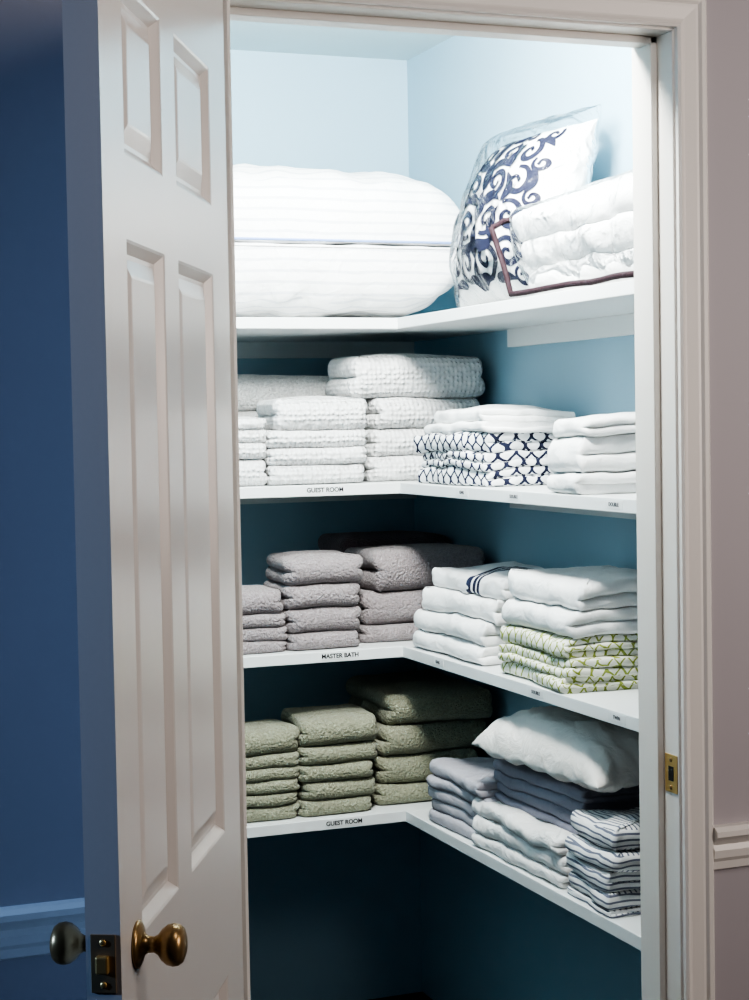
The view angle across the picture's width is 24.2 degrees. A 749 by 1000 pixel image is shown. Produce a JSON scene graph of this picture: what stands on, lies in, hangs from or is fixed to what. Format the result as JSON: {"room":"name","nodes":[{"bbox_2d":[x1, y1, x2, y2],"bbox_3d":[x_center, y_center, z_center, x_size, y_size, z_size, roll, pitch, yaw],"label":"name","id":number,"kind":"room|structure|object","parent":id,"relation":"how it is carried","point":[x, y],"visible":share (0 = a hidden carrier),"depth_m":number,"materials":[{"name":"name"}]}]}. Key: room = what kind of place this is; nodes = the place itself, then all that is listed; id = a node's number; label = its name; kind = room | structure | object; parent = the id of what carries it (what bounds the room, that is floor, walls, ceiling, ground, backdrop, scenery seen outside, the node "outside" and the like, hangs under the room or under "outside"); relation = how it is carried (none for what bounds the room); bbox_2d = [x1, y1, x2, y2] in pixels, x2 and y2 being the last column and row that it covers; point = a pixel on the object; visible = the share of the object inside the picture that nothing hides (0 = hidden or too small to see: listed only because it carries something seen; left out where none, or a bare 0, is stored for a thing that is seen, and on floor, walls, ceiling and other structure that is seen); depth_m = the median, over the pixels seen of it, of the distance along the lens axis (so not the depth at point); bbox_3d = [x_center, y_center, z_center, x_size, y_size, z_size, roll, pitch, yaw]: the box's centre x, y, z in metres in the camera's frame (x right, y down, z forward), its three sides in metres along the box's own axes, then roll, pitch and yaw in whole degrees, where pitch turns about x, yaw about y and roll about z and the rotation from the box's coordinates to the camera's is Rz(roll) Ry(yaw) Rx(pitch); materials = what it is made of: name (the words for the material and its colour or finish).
{"room":"hallway","nodes":[
{"label":"hallway","id":0,"kind":"room"},
{"bbox_2d":[231,50,421,999],"bbox_3d":[-0.499,0.050,4.293,1.450,2.485,0.100,-2,3,-21],"label":"wall","id":1,"kind":"structure","parent":0,"point":[335,914],"depth_m":4.39,"materials":[{"name":"paint"}]},
{"bbox_2d":[240,480,416,503],"bbox_3d":[-0.374,-0.006,3.963,1.250,0.064,0.601,-2,3,-21],"label":"closet shelf","id":2,"kind":"object","parent":1,"relation":"attached to","point":[365,490],"visible":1,"depth_m":3.78,"materials":[{"name":"white paint"}]},
{"bbox_2d":[239,459,267,485],"bbox_3d":[-0.320,-0.062,3.778,0.152,0.063,0.171,-2,3,-21],"label":"washcloth","id":3,"kind":"object","parent":2,"relation":"on","point":[250,470],"visible":0.2,"depth_m":3.72,"materials":[{"name":"white fabric"}]},
{"bbox_2d":[239,443,266,458],"bbox_3d":[-0.316,-0.108,3.778,0.143,0.040,0.180,-2,3,-21],"label":"washcloth","id":4,"kind":"object","parent":3,"relation":"on","point":[246,450],"visible":0.32,"depth_m":3.71,"materials":[{"name":"fabric"}]},
{"bbox_2d":[239,430,267,442],"bbox_3d":[-0.320,-0.138,3.775,0.150,0.033,0.182,-2,3,-21],"label":"washcloth","id":5,"kind":"object","parent":4,"relation":"on","point":[245,436],"visible":0.35,"depth_m":3.71,"materials":[{"name":"fabric"}]},
{"bbox_2d":[238,417,266,429],"bbox_3d":[-0.315,-0.165,3.777,0.137,0.032,0.180,-2,3,-21],"label":"washcloth","id":6,"kind":"object","parent":5,"relation":"on","point":[244,423],"visible":0.37,"depth_m":3.71,"materials":[{"name":"fabric"}]},
{"bbox_2d":[262,463,364,485],"bbox_3d":[-0.152,-0.060,3.856,0.224,0.046,0.203,-2,3,-21],"label":"hand towel","id":7,"kind":"object","parent":2,"relation":"on","point":[286,474],"visible":0.7,"depth_m":3.76,"materials":[{"name":"white fabric"}]},
{"bbox_2d":[262,446,368,464],"bbox_3d":[-0.146,-0.100,3.855,0.242,0.042,0.194,-2,3,-21],"label":"hand towel","id":8,"kind":"object","parent":7,"relation":"on","point":[292,455],"visible":0.68,"depth_m":3.77,"materials":[{"name":"white fabric"}]},
{"bbox_2d":[265,429,368,447],"bbox_3d":[-0.149,-0.136,3.852,0.249,0.041,0.190,-2,3,-21],"label":"hand towel","id":9,"kind":"object","parent":8,"relation":"on","point":[356,437],"visible":0.66,"depth_m":3.77,"materials":[{"name":"white fabric"}]},
{"bbox_2d":[255,395,367,430],"bbox_3d":[-0.140,-0.191,3.854,0.223,0.078,0.193,-2,3,-21],"label":"hand towel","id":10,"kind":"object","parent":9,"relation":"on","point":[313,412],"visible":0.94,"depth_m":3.78,"materials":[{"name":"white fabric"}]},
{"bbox_2d":[363,455,422,480],"bbox_3d":[0.071,-0.076,3.993,0.245,0.058,0.200,-2,3,-21],"label":"bath towel","id":11,"kind":"object","parent":2,"relation":"on","point":[394,467],"visible":0.34,"depth_m":3.89,"materials":[{"name":"white fabric"}]},
{"bbox_2d":[364,428,426,456],"bbox_3d":[0.072,-0.133,3.992,0.245,0.066,0.196,-2,3,-21],"label":"bath towel","id":12,"kind":"object","parent":11,"relation":"on","point":[393,441],"visible":0.37,"depth_m":3.88,"materials":[{"name":"white fabric"}]},
{"bbox_2d":[364,398,477,428],"bbox_3d":[0.085,-0.197,3.995,0.270,0.074,0.216,-2,3,-21],"label":"bath towel","id":13,"kind":"object","parent":12,"relation":"on","point":[382,413],"visible":0.6,"depth_m":3.89,"materials":[{"name":"white fabric"}]},
{"bbox_2d":[325,354,483,398],"bbox_3d":[0.068,-0.280,3.985,0.332,0.104,0.209,-2,3,-21],"label":"bath towel","id":14,"kind":"object","parent":13,"relation":"on","point":[367,376],"visible":0.89,"depth_m":3.90,"materials":[{"name":"white fabric"}]},
{"bbox_3d":[-0.251,-0.095,4.082,0.285,0.098,0.217,-2,3,-21],"label":"bath towel","id":15,"kind":"object","parent":2,"relation":"on","visible":0},
{"bbox_2d":[238,410,256,417],"bbox_3d":[-0.251,-0.176,4.078,0.297,0.073,0.231,-2,3,-21],"label":"bath towel","id":16,"kind":"object","parent":15,"relation":"on","point":[253,414],"visible":0.02,"depth_m":3.96,"materials":[{"name":"fabric"}]},
{"bbox_2d":[237,374,328,410],"bbox_3d":[-0.249,-0.251,4.075,0.301,0.086,0.226,-2,3,-21],"label":"bath towel","id":17,"kind":"object","parent":16,"relation":"on","point":[252,388],"visible":0.41,"depth_m":3.98,"materials":[{"name":"white fabric"}]},
{"bbox_2d":[243,640,414,667],"bbox_3d":[-0.367,0.352,3.980,1.250,0.064,0.601,-2,3,-21],"label":"closet shelf","id":18,"kind":"object","parent":1,"relation":"attached to","point":[388,649],"visible":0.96,"depth_m":3.77,"materials":[{"name":"white paint"}]},
{"bbox_2d":[243,640,290,653],"bbox_3d":[-0.292,0.312,3.805,0.194,0.028,0.182,-2,3,-21],"label":"washcloth","id":19,"kind":"object","parent":18,"relation":"on","point":[267,646],"visible":0.38,"depth_m":3.74,"materials":[{"name":"fabric"}]},
{"bbox_2d":[243,627,291,641],"bbox_3d":[-0.290,0.285,3.804,0.188,0.035,0.172,-2,3,-21],"label":"washcloth","id":20,"kind":"object","parent":19,"relation":"on","point":[249,634],"visible":0.32,"depth_m":3.74,"materials":[{"name":"grey fabric"}]},
{"bbox_2d":[242,613,287,627],"bbox_3d":[-0.289,0.257,3.804,0.172,0.035,0.178,-2,3,-21],"label":"washcloth","id":21,"kind":"object","parent":20,"relation":"on","point":[262,620],"visible":0.44,"depth_m":3.74,"materials":[{"name":"fabric"}]},
{"bbox_2d":[242,585,284,614],"bbox_3d":[-0.286,0.216,3.805,0.154,0.061,0.175,-2,3,-21],"label":"washcloth","id":22,"kind":"object","parent":21,"relation":"on","point":[256,599],"visible":0.61,"depth_m":3.74,"materials":[{"name":"grey fabric"}]},
{"bbox_2d":[289,628,358,650],"bbox_3d":[-0.135,0.300,3.873,0.166,0.040,0.198,-2,3,-21],"label":"hand towel","id":23,"kind":"object","parent":18,"relation":"on","point":[305,640],"visible":0.66,"depth_m":3.78,"materials":[{"name":"grey fabric"}]},
{"bbox_2d":[283,604,360,631],"bbox_3d":[-0.136,0.256,3.872,0.179,0.056,0.196,-2,3,-21],"label":"hand towel","id":24,"kind":"object","parent":23,"relation":"on","point":[302,619],"visible":0.66,"depth_m":3.79,"materials":[{"name":"grey fabric"}]},
{"bbox_2d":[265,581,360,607],"bbox_3d":[-0.139,0.205,3.869,0.178,0.054,0.197,-2,3,-21],"label":"hand towel","id":25,"kind":"object","parent":24,"relation":"on","point":[344,593],"visible":0.7,"depth_m":3.78,"materials":[{"name":"grey fabric"}]},
{"bbox_2d":[266,549,362,584],"bbox_3d":[-0.137,0.146,3.865,0.185,0.071,0.202,-2,3,-21],"label":"hand towel","id":26,"kind":"object","parent":25,"relation":"on","point":[317,566],"visible":1,"depth_m":3.79,"materials":[{"name":"grey fabric"}]},
{"bbox_2d":[356,621,419,642],"bbox_3d":[0.050,0.290,4.005,0.253,0.041,0.216,-2,3,-21],"label":"bath towel","id":27,"kind":"object","parent":18,"relation":"on","point":[390,631],"visible":0.27,"depth_m":3.89,"materials":[{"name":"grey fabric"}]},
{"bbox_2d":[356,588,423,624],"bbox_3d":[0.061,0.236,4.007,0.271,0.077,0.211,-2,3,-21],"label":"bath towel","id":28,"kind":"object","parent":27,"relation":"on","point":[391,605],"visible":0.37,"depth_m":3.90,"materials":[{"name":"grey fabric"}]},
{"bbox_2d":[344,543,482,591],"bbox_3d":[0.088,0.151,4.015,0.283,0.098,0.210,-2,3,-25],"label":"bath towel","id":29,"kind":"object","parent":28,"relation":"on","point":[399,566],"visible":0.7,"depth_m":3.92,"materials":[{"name":"grey fabric"}]},
{"bbox_3d":[0.026,0.277,4.259,0.288,0.046,0.218,-2,3,-21],"label":"bath towel","id":30,"kind":"object","parent":18,"relation":"on","visible":0},
{"bbox_3d":[0.027,0.214,4.255,0.290,0.087,0.230,-2,3,-21],"label":"bath towel","id":31,"kind":"object","parent":30,"relation":"on","visible":0},
{"bbox_2d":[319,530,450,551],"bbox_3d":[0.024,0.126,4.251,0.288,0.102,0.225,-2,3,-21],"label":"bath towel","id":32,"kind":"object","parent":31,"relation":"on","point":[339,541],"visible":0.34,"depth_m":4.18,"materials":[{"name":"grey fabric"}]},
{"bbox_2d":[247,800,433,837],"bbox_3d":[-0.361,0.715,3.996,1.250,0.064,0.601,-2,3,-21],"label":"closet shelf","id":33,"kind":"object","parent":1,"relation":"attached to","point":[390,813],"visible":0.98,"depth_m":3.79,"materials":[{"name":"white paint"}]},
{"bbox_2d":[247,802,297,822],"bbox_3d":[-0.274,0.672,3.826,0.195,0.033,0.176,-2,3,-21],"label":"washcloth","id":34,"kind":"object","parent":33,"relation":"on","point":[275,812],"visible":0.3,"depth_m":3.76,"materials":[{"name":"green fabric"}]},
{"bbox_2d":[246,791,295,807],"bbox_3d":[-0.272,0.644,3.826,0.180,0.029,0.181,-2,3,-21],"label":"washcloth","id":35,"kind":"object","parent":34,"relation":"on","point":[252,801],"visible":0.3,"depth_m":3.75,"materials":[{"name":"fabric"}]},
{"bbox_2d":[246,778,297,795],"bbox_3d":[-0.271,0.617,3.824,0.195,0.033,0.184,-2,3,-21],"label":"washcloth","id":36,"kind":"object","parent":35,"relation":"on","point":[284,786],"visible":0.37,"depth_m":3.75,"materials":[{"name":"green fabric"}]},
{"bbox_2d":[246,765,298,782],"bbox_3d":[-0.269,0.589,3.824,0.182,0.033,0.178,-2,3,-21],"label":"washcloth","id":37,"kind":"object","parent":36,"relation":"on","point":[287,773],"visible":0.42,"depth_m":3.75,"materials":[{"name":"green fabric"}]},
{"bbox_2d":[245,752,298,769],"bbox_3d":[-0.269,0.561,3.822,0.187,0.032,0.169,-2,3,-21],"label":"washcloth","id":38,"kind":"object","parent":37,"relation":"on","point":[281,760],"visible":0.36,"depth_m":3.76,"materials":[{"name":"green fabric"}]},
{"bbox_2d":[245,719,299,755],"bbox_3d":[-0.266,0.517,3.822,0.179,0.062,0.172,-2,3,-21],"label":"washcloth","id":39,"kind":"object","parent":38,"relation":"on","point":[266,736],"visible":0.58,"depth_m":3.77,"materials":[{"name":"green fabric"}]},
{"bbox_2d":[294,795,374,816],"bbox_3d":[-0.112,0.665,3.897,0.186,0.035,0.192,-2,3,-21],"label":"hand towel","id":40,"kind":"object","parent":33,"relation":"on","point":[349,804],"visible":0.48,"depth_m":3.81,"materials":[{"name":"green fabric"}]},
{"bbox_2d":[295,776,376,801],"bbox_3d":[-0.105,0.628,3.899,0.185,0.046,0.193,-2,3,-21],"label":"hand towel","id":41,"kind":"object","parent":40,"relation":"on","point":[312,791],"visible":0.56,"depth_m":3.81,"materials":[{"name":"green fabric"}]},
{"bbox_2d":[295,760,373,782],"bbox_3d":[-0.110,0.589,3.895,0.182,0.043,0.204,-2,3,-21],"label":"hand towel","id":42,"kind":"object","parent":41,"relation":"on","point":[362,769],"visible":0.62,"depth_m":3.81,"materials":[{"name":"green fabric"}]},
{"bbox_2d":[295,740,377,764],"bbox_3d":[-0.106,0.548,3.896,0.188,0.046,0.196,-2,3,-21],"label":"hand towel","id":43,"kind":"object","parent":42,"relation":"on","point":[321,753],"visible":0.59,"depth_m":3.81,"materials":[{"name":"green fabric"}]},
{"bbox_2d":[283,704,378,744],"bbox_3d":[-0.102,0.495,3.895,0.192,0.069,0.202,-2,3,-21],"label":"hand towel","id":44,"kind":"object","parent":43,"relation":"on","point":[343,722],"visible":0.94,"depth_m":3.82,"materials":[{"name":"green fabric"}]},
{"bbox_2d":[372,780,431,804],"bbox_3d":[0.077,0.650,4.013,0.234,0.048,0.211,-2,3,-21],"label":"bath towel","id":45,"kind":"object","parent":33,"relation":"on","point":[414,791],"visible":0.27,"depth_m":3.90,"materials":[{"name":"green fabric"}]},
{"bbox_2d":[371,747,478,784],"bbox_3d":[0.092,0.596,4.017,0.255,0.069,0.217,-2,3,-21],"label":"bath towel","id":46,"kind":"object","parent":45,"relation":"on","point":[395,769],"visible":0.43,"depth_m":3.91,"materials":[{"name":"green fabric"}]},
{"bbox_2d":[375,717,486,756],"bbox_3d":[0.104,0.530,4.019,0.279,0.072,0.211,-2,3,-21],"label":"bath towel","id":47,"kind":"object","parent":46,"relation":"on","point":[401,739],"visible":0.6,"depth_m":3.92,"materials":[{"name":"green fabric"}]},
{"bbox_2d":[362,677,493,724],"bbox_3d":[0.119,0.459,4.023,0.262,0.080,0.225,-2,3,-21],"label":"bath towel","id":48,"kind":"object","parent":47,"relation":"on","point":[458,698],"visible":0.98,"depth_m":3.94,"materials":[{"name":"green fabric"}]},
{"bbox_3d":[0.079,0.651,4.294,0.256,0.020,0.224,-2,3,-21],"label":"bath towel","id":49,"kind":"object","parent":33,"relation":"on","visible":0},
{"bbox_3d":[0.079,0.587,4.291,0.259,0.113,0.226,-2,3,-21],"label":"bath towel","id":50,"kind":"object","parent":49,"relation":"on","visible":0},
{"bbox_2d":[345,670,450,706],"bbox_3d":[0.078,0.483,4.285,0.258,0.109,0.225,-2,3,-21],"label":"bath towel","id":51,"kind":"object","parent":50,"relation":"on","point":[354,686],"visible":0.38,"depth_m":4.27,"materials":[{"name":"green fabric"}]},
{"bbox_2d":[236,317,506,358],"bbox_3d":[-0.380,-0.362,3.948,1.250,0.064,0.600,-2,3,-21],"label":"closet shelf","id":52,"kind":"object","parent":1,"relation":"attached to","point":[257,337],"visible":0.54,"depth_m":4.09,"materials":[{"name":"white paint"}]},
{"bbox_2d":[235,242,457,317],"bbox_3d":[-0.202,-0.481,3.942,0.704,0.166,0.445,-2,3,-21],"label":"pillow","id":53,"kind":"object","parent":52,"relation":"on","point":[272,279],"visible":0.58,"depth_m":3.78,"materials":[{"name":"white fabric"}]},
{"bbox_2d":[233,164,458,247],"bbox_3d":[-0.198,-0.647,3.937,0.704,0.190,0.445,-2,3,-21],"label":"pillow","id":54,"kind":"object","parent":53,"relation":"on","point":[273,204],"visible":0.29,"depth_m":3.77,"materials":[{"name":"white fabric"}]},
{"bbox_2d":[230,20,452,59],"bbox_3d":[-0.185,-1.107,3.372,1.250,0.100,1.760,-2,3,-21],"label":"ceiling","id":55,"kind":"structure","parent":0,"point":[248,36],"depth_m":4.18,"materials":[{"name":"paint"}]},
{"bbox_2d":[0,0,748,999],"bbox_3d":[-0.086,0.069,2.458,4.800,2.600,0.100,-2,3,-21],"label":"wall","id":56,"kind":"structure","parent":0,"point":[41,823],"depth_m":2.28,"materials":[{"name":"paint"}]},
{"bbox_2d":[0,898,84,960],"bbox_3d":[-1.255,0.590,1.960,2.228,0.070,0.024,-2,3,-21],"label":"trim","id":57,"kind":"structure","parent":56,"relation":"attached to","point":[25,929],"depth_m":2.27,"materials":[{"name":"blue paint"}]},
{"bbox_2d":[49,0,243,999],"bbox_3d":[-0.234,0.369,2.021,0.140,2.023,0.650,-1,3,6],"label":"door","id":58,"kind":"structure","parent":56,"relation":"in","point":[144,88],"depth_m":1.88,"materials":[{"name":"white paint"}]},
{"bbox_2d":[223,0,714,999],"bbox_3d":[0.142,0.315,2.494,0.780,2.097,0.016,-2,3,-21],"label":"trim","id":59,"kind":"structure","parent":56,"relation":"attached to","point":[688,18],"depth_m":2.59,"materials":[{"name":"white pinkish-beige paint"}]},
{"bbox_2d":[714,821,748,870],"bbox_3d":[1.347,0.499,2.962,1.792,0.070,0.024,-2,3,-21],"label":"trim","id":60,"kind":"structure","parent":56,"relation":"attached to","point":[731,840],"depth_m":2.65,"materials":[{"name":"white paint"}]},
{"bbox_2d":[369,992,431,999],"bbox_3d":[0.227,1.422,1.768,4.800,0.050,5.430,-2,3,-21],"label":"floor","id":61,"kind":"structure","parent":0,"point":[419,995],"depth_m":4.49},
{"bbox_2d":[407,36,641,999],"bbox_3d":[0.466,0.062,3.669,0.100,2.485,1.760,-2,3,-21],"label":"wall","id":62,"kind":"structure","parent":0,"point":[485,935],"depth_m":3.93,"materials":[{"name":"paint"}]},
{"bbox_2d":[398,279,634,346],"bbox_3d":[0.389,-0.346,3.303,0.280,0.064,1.156,-2,3,-21],"label":"closet shelf","id":63,"kind":"object","parent":62,"relation":"attached to","point":[605,310],"visible":0.71,"depth_m":3.43,"materials":[{"name":"white paint"}]},
{"bbox_2d":[449,104,600,307],"bbox_3d":[0.291,-0.577,3.527,0.222,0.378,0.407,-2,3,-24],"label":"cushion","id":64,"kind":"object","parent":63,"relation":"on","point":[540,168],"visible":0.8,"depth_m":3.44,"materials":[{"name":"white fabric"}]},
{"bbox_2d":[489,171,633,296],"bbox_3d":[0.442,-0.467,3.074,0.262,0.195,0.597,-2,3,-21],"label":"comforter","id":65,"kind":"object","parent":63,"relation":"on","point":[586,239],"visible":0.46,"depth_m":3.04,"materials":[{"name":"white fabric"}]},
{"bbox_2d":[400,482,636,519],"bbox_3d":[0.394,0.010,3.319,0.281,0.064,1.156,-2,3,-21],"label":"closet shelf","id":66,"kind":"object","parent":62,"relation":"attached to","point":[530,497],"visible":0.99,"depth_m":3.32,"materials":[{"name":"white paint"}]},
{"bbox_2d":[416,466,554,486],"bbox_3d":[0.237,-0.055,3.636,0.218,0.043,0.342,-2,3,-21],"label":"sheet","id":67,"kind":"object","parent":66,"relation":"on","point":[444,475],"visible":0.73,"depth_m":3.51,"materials":[{"name":"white fabric"}]},
{"bbox_2d":[420,450,551,471],"bbox_3d":[0.240,-0.085,3.634,0.217,0.046,0.329,-2,3,-21],"label":"sheet","id":68,"kind":"object","parent":67,"relation":"on","point":[473,462],"visible":0.73,"depth_m":3.50,"materials":[{"name":"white fabric"}]},
{"bbox_2d":[414,430,555,453],"bbox_3d":[0.231,-0.122,3.639,0.204,0.054,0.324,-2,3,-25],"label":"sheet","id":69,"kind":"object","parent":68,"relation":"on","point":[454,440],"visible":0.7,"depth_m":3.52,"materials":[{"name":"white fabric"}]},
{"bbox_2d":[424,419,552,435],"bbox_3d":[0.254,-0.151,3.634,0.223,0.037,0.322,-2,3,-21],"label":"sheet","id":70,"kind":"object","parent":69,"relation":"on","point":[475,428],"visible":0.75,"depth_m":3.49,"materials":[{"name":"white fabric"}]},
{"bbox_2d":[433,403,577,423],"bbox_3d":[0.260,-0.178,3.635,0.218,0.048,0.317,-2,3,-18],"label":"sheet","id":71,"kind":"object","parent":70,"relation":"on","point":[492,412],"visible":0.88,"depth_m":3.50,"materials":[{"name":"white fabric"}]},
{"bbox_2d":[548,471,635,494],"bbox_3d":[0.452,-0.034,3.143,0.266,0.039,0.144,-2,3,-21],"label":"sheet","id":72,"kind":"object","parent":66,"relation":"on","point":[558,481],"visible":0.53,"depth_m":3.06,"materials":[{"name":"white fabric"}]},
{"bbox_2d":[550,435,635,474],"bbox_3d":[0.449,-0.081,3.145,0.265,0.075,0.144,-2,3,-21],"label":"sheet","id":73,"kind":"object","parent":72,"relation":"on","point":[610,453],"visible":0.59,"depth_m":3.07,"materials":[{"name":"white fabric"}]},
{"bbox_2d":[551,413,635,438],"bbox_3d":[0.459,-0.134,3.138,0.266,0.046,0.151,-2,3,-21],"label":"sheet","id":74,"kind":"object","parent":73,"relation":"on","point":[623,424],"visible":0.53,"depth_m":3.07,"materials":[{"name":"white fabric"}]},
{"bbox_2d":[403,646,638,731],"bbox_3d":[0.400,0.368,3.336,0.281,0.064,1.156,-2,3,-21],"label":"closet shelf","id":75,"kind":"object","parent":62,"relation":"attached to","point":[620,708],"visible":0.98,"depth_m":3.19,"materials":[{"name":"white paint"}]},
{"bbox_2d":[413,630,508,665],"bbox_3d":[0.248,0.299,3.681,0.246,0.046,0.351,-2,3,-21],"label":"sheet","id":76,"kind":"object","parent":75,"relation":"on","point":[467,650],"visible":0.39,"depth_m":3.57,"materials":[{"name":"white fabric"}]},
{"bbox_2d":[414,610,513,646],"bbox_3d":[0.248,0.262,3.681,0.242,0.058,0.347,-2,3,-21],"label":"sheet","id":77,"kind":"object","parent":76,"relation":"on","point":[484,632],"visible":0.47,"depth_m":3.58,"materials":[{"name":"white fabric"}]},
{"bbox_2d":[420,586,515,622],"bbox_3d":[0.263,0.215,3.667,0.237,0.062,0.349,-2,3,-21],"label":"sheet","id":78,"kind":"object","parent":77,"relation":"on","point":[438,598],"visible":0.48,"depth_m":3.60,"materials":[{"name":"white fabric"}]},
{"bbox_2d":[434,562,563,597],"bbox_3d":[0.288,0.168,3.662,0.230,0.061,0.354,-2,3,-21],"label":"sheet","id":79,"kind":"object","parent":78,"relation":"on","point":[490,579],"visible":0.65,"depth_m":3.62,"materials":[{"name":"white fabric"}]},
{"bbox_2d":[503,662,637,694],"bbox_3d":[0.406,0.319,3.295,0.263,0.036,0.311,-2,3,-21],"label":"sheet","id":80,"kind":"object","parent":75,"relation":"on","point":[629,679],"visible":0.41,"depth_m":3.15,"materials":[{"name":"green fabric"}]},
{"bbox_2d":[499,643,637,677],"bbox_3d":[0.414,0.292,3.292,0.266,0.045,0.312,-2,3,-21],"label":"sheet","id":81,"kind":"object","parent":80,"relation":"on","point":[612,663],"visible":0.5,"depth_m":3.15,"materials":[{"name":"green fabric"}]},
{"bbox_2d":[501,623,637,658],"bbox_3d":[0.413,0.257,3.296,0.271,0.048,0.313,-2,3,-21],"label":"sheet","id":82,"kind":"object","parent":81,"relation":"on","point":[565,646],"visible":0.49,"depth_m":3.15,"materials":[{"name":"green fabric"}]},
{"bbox_2d":[506,600,637,638],"bbox_3d":[0.414,0.217,3.286,0.269,0.057,0.313,-2,3,-21],"label":"sheet","id":83,"kind":"object","parent":82,"relation":"on","point":[560,620],"visible":0.55,"depth_m":3.15,"materials":[{"name":"white fabric"}]},
{"bbox_2d":[509,565,636,612],"bbox_3d":[0.417,0.168,3.285,0.253,0.064,0.320,-2,3,-21],"label":"sheet","id":84,"kind":"object","parent":83,"relation":"on","point":[613,587],"visible":0.78,"depth_m":3.18,"materials":[{"name":"white fabric"}]},
{"bbox_2d":[406,808,640,950],"bbox_3d":[0.407,0.731,3.353,0.280,0.064,1.156,-2,3,-21],"label":"closet shelf","id":85,"kind":"object","parent":62,"relation":"attached to","point":[626,929],"visible":0.2,"depth_m":3.26,"materials":[{"name":"white paint"}]},
{"bbox_2d":[430,807,478,842],"bbox_3d":[0.257,0.672,3.658,0.207,0.030,0.288,-2,3,-21],"label":"sheet","id":86,"kind":"object","parent":85,"relation":"on","point":[438,815],"visible":0.27,"depth_m":3.64,"materials":[{"name":"grey fabric"}]},
{"bbox_2d":[431,797,477,829],"bbox_3d":[0.259,0.649,3.656,0.200,0.033,0.279,-2,3,-21],"label":"sheet","id":87,"kind":"object","parent":86,"relation":"on","point":[468,821],"visible":0.17,"depth_m":3.63,"materials":[{"name":"grey fabric"}]},
{"bbox_2d":[426,785,484,818],"bbox_3d":[0.251,0.624,3.660,0.204,0.034,0.290,-2,3,-21],"label":"sheet","id":88,"kind":"object","parent":87,"relation":"on","point":[466,809],"visible":0.23,"depth_m":3.62,"materials":[{"name":"grey fabric"}]},
{"bbox_2d":[424,772,493,806],"bbox_3d":[0.254,0.600,3.656,0.225,0.036,0.283,-2,3,-21],"label":"sheet","id":89,"kind":"object","parent":88,"relation":"on","point":[432,779],"visible":0.23,"depth_m":3.63,"materials":[{"name":"grey fabric"}]},
{"bbox_2d":[427,755,498,795],"bbox_3d":[0.256,0.570,3.656,0.221,0.043,0.282,-2,3,-21],"label":"sheet","id":90,"kind":"object","parent":89,"relation":"on","point":[473,774],"visible":0.51,"depth_m":3.64,"materials":[{"name":"grey fabric"}]},
{"bbox_2d":[475,831,572,887],"bbox_3d":[0.388,0.678,3.397,0.273,0.036,0.379,-2,3,-21],"label":"sheet","id":91,"kind":"object","parent":85,"relation":"on","point":[553,875],"visible":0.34,"depth_m":3.31,"materials":[{"name":"white fabric"}]},
{"bbox_2d":[477,813,571,872],"bbox_3d":[0.389,0.652,3.390,0.276,0.050,0.390,-2,3,-21],"label":"sheet","id":92,"kind":"object","parent":91,"relation":"on","point":[528,851],"visible":0.19,"depth_m":3.33,"materials":[{"name":"white fabric"}]},
{"bbox_2d":[474,798,575,853],"bbox_3d":[0.385,0.619,3.397,0.282,0.053,0.399,-2,3,-21],"label":"sheet","id":93,"kind":"object","parent":92,"relation":"on","point":[534,830],"visible":0.38,"depth_m":3.33,"materials":[{"name":"white fabric"}]},
{"bbox_2d":[492,792,579,833],"bbox_3d":[0.406,0.595,3.385,0.231,0.016,0.394,-2,3,-21],"label":"sheet","id":94,"kind":"object","parent":93,"relation":"on","point":[514,802],"visible":0.15,"depth_m":3.36,"materials":[{"name":"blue fabric"}]},
{"bbox_2d":[495,782,571,822],"bbox_3d":[0.408,0.576,3.381,0.222,0.029,0.388,-2,3,-21],"label":"sheet","id":95,"kind":"object","parent":94,"relation":"on","point":[523,797],"visible":0.18,"depth_m":3.36,"materials":[{"name":"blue fabric"}]},
{"bbox_2d":[492,770,639,810],"bbox_3d":[0.403,0.554,3.387,0.224,0.034,0.386,-2,3,-21],"label":"sheet","id":96,"kind":"object","parent":95,"relation":"on","point":[563,802],"visible":0.33,"depth_m":3.27,"materials":[{"name":"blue fabric"}]},
{"bbox_2d":[493,759,638,802],"bbox_3d":[0.407,0.530,3.380,0.233,0.039,0.392,-2,3,-21],"label":"sheet","id":97,"kind":"object","parent":96,"relation":"on","point":[572,790],"visible":0.37,"depth_m":3.24,"materials":[{"name":"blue fabric"}]},
{"bbox_2d":[472,706,638,792],"bbox_3d":[0.407,0.458,3.313,0.260,0.130,0.470,-2,3,-24],"label":"pillow","id":98,"kind":"object","parent":97,"relation":"on","point":[590,753],"visible":0.73,"depth_m":3.19,"materials":[{"name":"white fabric"}]},
{"bbox_2d":[568,886,640,917],"bbox_3d":[0.489,0.701,3.113,0.256,0.013,0.193,-2,3,-21],"label":"sheet","id":99,"kind":"object","parent":85,"relation":"on","point":[572,890],"visible":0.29,"depth_m":3.03,"materials":[{"name":"fabric"}]},
{"bbox_2d":[569,871,640,910],"bbox_3d":[0.493,0.680,3.109,0.260,0.039,0.198,-2,3,-21],"label":"sheet","id":100,"kind":"object","parent":99,"relation":"on","point":[592,889],"visible":0.27,"depth_m":3.01,"materials":[{"name":"fabric"}]},
{"bbox_2d":[566,851,639,894],"bbox_3d":[0.490,0.648,3.115,0.254,0.047,0.194,-2,3,-21],"label":"sheet","id":101,"kind":"object","parent":100,"relation":"on","point":[617,885],"visible":0.28,"depth_m":3.02,"materials":[{"name":"fabric"}]},
{"bbox_2d":[565,833,639,876],"bbox_3d":[0.495,0.616,3.107,0.266,0.044,0.211,-2,3,-21],"label":"sheet","id":102,"kind":"object","parent":101,"relation":"on","point":[626,865],"visible":0.27,"depth_m":3.02,"materials":[{"name":"fabric"}]},
{"bbox_2d":[568,807,639,856],"bbox_3d":[0.497,0.578,3.108,0.262,0.057,0.196,-2,3,-21],"label":"sheet","id":103,"kind":"object","parent":102,"relation":"on","point":[617,829],"visible":0.45,"depth_m":3.05,"materials":[{"name":"fabric"}]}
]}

